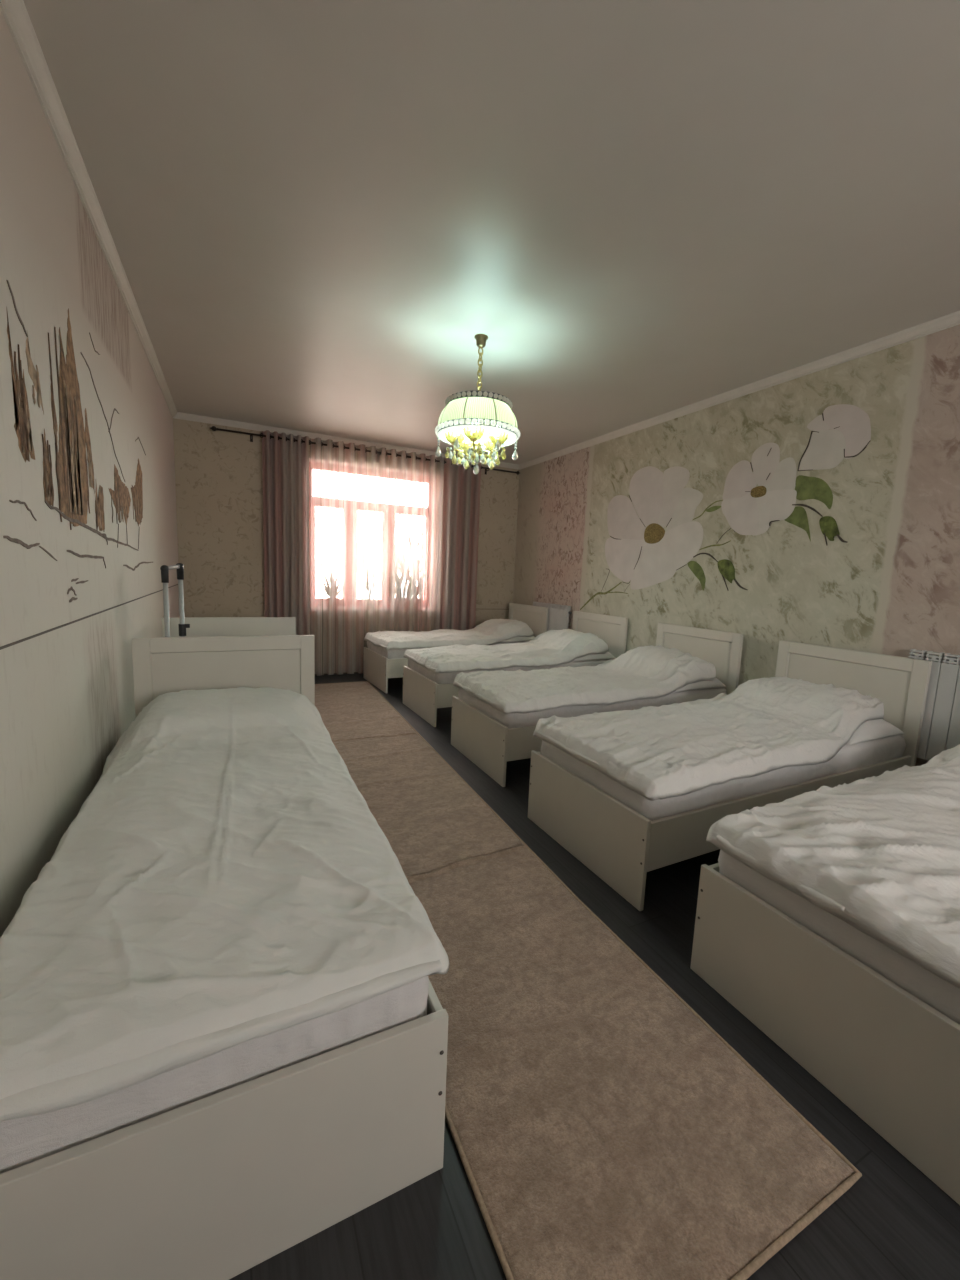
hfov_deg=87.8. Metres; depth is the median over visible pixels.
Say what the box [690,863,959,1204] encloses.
bed
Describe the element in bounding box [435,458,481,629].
curtain
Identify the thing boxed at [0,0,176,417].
trim
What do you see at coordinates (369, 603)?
potted plant
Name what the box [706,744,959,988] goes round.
duvet
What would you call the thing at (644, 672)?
duvet
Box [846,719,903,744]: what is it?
pillow
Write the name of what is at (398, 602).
potted plant
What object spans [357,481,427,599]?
bare tree
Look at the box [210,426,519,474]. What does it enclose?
curtain rod
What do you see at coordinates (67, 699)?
wall
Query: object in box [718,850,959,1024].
mattress
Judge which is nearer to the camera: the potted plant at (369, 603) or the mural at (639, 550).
the mural at (639, 550)
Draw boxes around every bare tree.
[312,470,341,526]
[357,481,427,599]
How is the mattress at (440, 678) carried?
on the bed at (422, 695)
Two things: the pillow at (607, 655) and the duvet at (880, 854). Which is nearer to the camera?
the duvet at (880, 854)
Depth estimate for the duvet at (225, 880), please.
1.09 m
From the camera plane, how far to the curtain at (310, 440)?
6.01 m
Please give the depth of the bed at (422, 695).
4.88 m
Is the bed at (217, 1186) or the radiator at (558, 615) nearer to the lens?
the bed at (217, 1186)
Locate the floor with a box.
[229,673,959,1279]
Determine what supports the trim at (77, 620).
attached to the wall at (67, 699)
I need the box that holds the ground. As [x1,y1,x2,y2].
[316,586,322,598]
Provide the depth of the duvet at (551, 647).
4.81 m
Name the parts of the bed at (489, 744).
footboard, rail, panel moulding, inset panel, headboard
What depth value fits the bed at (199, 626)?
3.63 m
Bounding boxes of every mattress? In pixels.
[0,976,428,1173]
[367,641,528,658]
[407,659,612,683]
[459,687,726,728]
[541,734,905,820]
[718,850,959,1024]
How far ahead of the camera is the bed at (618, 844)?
2.44 m
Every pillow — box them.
[501,635,534,642]
[573,652,614,660]
[674,678,725,691]
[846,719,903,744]
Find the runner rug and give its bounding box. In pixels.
[315,681,861,1279]
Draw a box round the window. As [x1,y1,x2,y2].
[309,458,439,611]
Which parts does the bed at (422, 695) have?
footboard, rail, inset panel, headboard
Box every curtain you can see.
[260,430,310,634]
[310,440,444,463]
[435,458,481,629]
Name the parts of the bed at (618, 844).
footboard, rail, panel moulding, inset panel, headboard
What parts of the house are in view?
pane, pane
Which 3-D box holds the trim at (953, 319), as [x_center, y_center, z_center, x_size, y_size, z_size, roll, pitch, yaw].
[2.291,-1.878,3.435,0.046,0.056,8.007,-1,8,-26]
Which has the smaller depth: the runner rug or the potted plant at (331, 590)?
the runner rug
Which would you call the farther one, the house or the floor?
the house
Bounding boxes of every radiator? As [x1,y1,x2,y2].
[533,602,571,630]
[908,649,959,760]
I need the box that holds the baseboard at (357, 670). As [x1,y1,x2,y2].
[315,668,363,674]
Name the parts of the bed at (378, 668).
footboard, rail, inset panel, headboard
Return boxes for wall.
[0,9,178,937]
[173,418,519,669]
[513,324,959,765]
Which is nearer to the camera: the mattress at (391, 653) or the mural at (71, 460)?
the mural at (71, 460)
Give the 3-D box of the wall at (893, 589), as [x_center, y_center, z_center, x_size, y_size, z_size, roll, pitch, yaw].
[2.334,-0.500,3.694,0.200,2.850,8.657,-1,8,-26]
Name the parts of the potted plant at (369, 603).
pot, stem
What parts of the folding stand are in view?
post, post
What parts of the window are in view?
sash, sash, sill, sash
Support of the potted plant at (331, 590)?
on the window
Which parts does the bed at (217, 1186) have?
headboard, footboard, panel moulding, inset panel, rail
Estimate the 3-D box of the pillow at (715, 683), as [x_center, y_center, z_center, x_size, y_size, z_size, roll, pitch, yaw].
[1.546,0.253,4.196,0.570,0.159,0.785,-1,8,-26]
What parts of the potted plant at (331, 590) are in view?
pot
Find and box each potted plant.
[322,571,343,607]
[364,567,378,607]
[387,563,424,607]
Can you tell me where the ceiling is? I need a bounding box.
[23,0,959,464]
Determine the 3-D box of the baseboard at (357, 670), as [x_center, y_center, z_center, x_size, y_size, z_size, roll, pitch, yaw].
[-1.424,0.391,6.448,4.170,0.060,0.012,-1,8,-26]
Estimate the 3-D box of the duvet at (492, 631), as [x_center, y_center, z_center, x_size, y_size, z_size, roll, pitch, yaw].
[-0.329,-0.109,6.161,2.023,0.281,0.885,-2,9,-29]
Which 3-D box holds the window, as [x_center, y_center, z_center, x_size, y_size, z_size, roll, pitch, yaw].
[-1.345,-1.270,6.398,1.660,1.790,0.320,-1,8,-26]
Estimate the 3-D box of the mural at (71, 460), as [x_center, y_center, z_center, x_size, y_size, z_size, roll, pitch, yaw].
[-1.813,-0.802,2.442,0.002,1.127,2.675,-1,8,-26]
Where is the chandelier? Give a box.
[435,334,519,473]
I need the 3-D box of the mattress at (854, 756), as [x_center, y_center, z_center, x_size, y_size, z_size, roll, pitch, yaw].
[1.398,0.646,2.802,2.052,0.266,0.821,-2,8,-27]
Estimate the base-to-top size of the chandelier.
0.865 m
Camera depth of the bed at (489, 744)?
3.68 m
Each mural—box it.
[3,280,152,601]
[580,404,870,609]
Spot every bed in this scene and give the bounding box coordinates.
[0,635,447,1279]
[162,617,295,636]
[363,603,547,692]
[403,611,627,726]
[451,623,743,786]
[528,640,931,910]
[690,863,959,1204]
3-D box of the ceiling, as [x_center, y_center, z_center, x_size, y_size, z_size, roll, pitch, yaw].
[0.431,-1.914,2.541,4.570,0.100,8.657,-1,8,-26]
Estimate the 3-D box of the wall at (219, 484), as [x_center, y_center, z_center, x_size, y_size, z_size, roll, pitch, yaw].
[-1.443,-1.064,6.415,4.570,2.950,0.340,-1,8,-26]
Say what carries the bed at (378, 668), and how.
on the floor
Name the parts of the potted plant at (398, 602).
planter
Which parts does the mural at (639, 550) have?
flower, bud stem, flower, bud stem, flower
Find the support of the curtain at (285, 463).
hanging from the curtain rod
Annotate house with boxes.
[316,542,422,598]
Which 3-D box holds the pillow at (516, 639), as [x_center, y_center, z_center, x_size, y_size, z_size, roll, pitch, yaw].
[0.319,-0.102,6.531,0.570,0.149,0.785,-2,9,-29]
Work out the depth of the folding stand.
3.02 m
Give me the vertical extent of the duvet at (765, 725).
0.272 m
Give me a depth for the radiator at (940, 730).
2.81 m
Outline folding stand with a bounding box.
[160,563,189,636]
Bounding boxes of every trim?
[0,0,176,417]
[0,584,177,649]
[174,412,518,469]
[519,311,959,469]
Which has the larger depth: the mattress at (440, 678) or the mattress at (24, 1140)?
the mattress at (440, 678)
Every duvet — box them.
[0,687,448,1121]
[364,618,533,649]
[403,629,607,673]
[453,645,715,714]
[533,676,883,800]
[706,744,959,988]
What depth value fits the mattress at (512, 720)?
3.45 m
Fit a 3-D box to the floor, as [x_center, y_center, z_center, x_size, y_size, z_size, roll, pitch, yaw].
[0.312,1.008,2.928,4.570,0.100,8.657,-1,8,-26]
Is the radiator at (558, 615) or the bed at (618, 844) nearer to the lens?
the bed at (618, 844)
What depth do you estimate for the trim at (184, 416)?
5.77 m

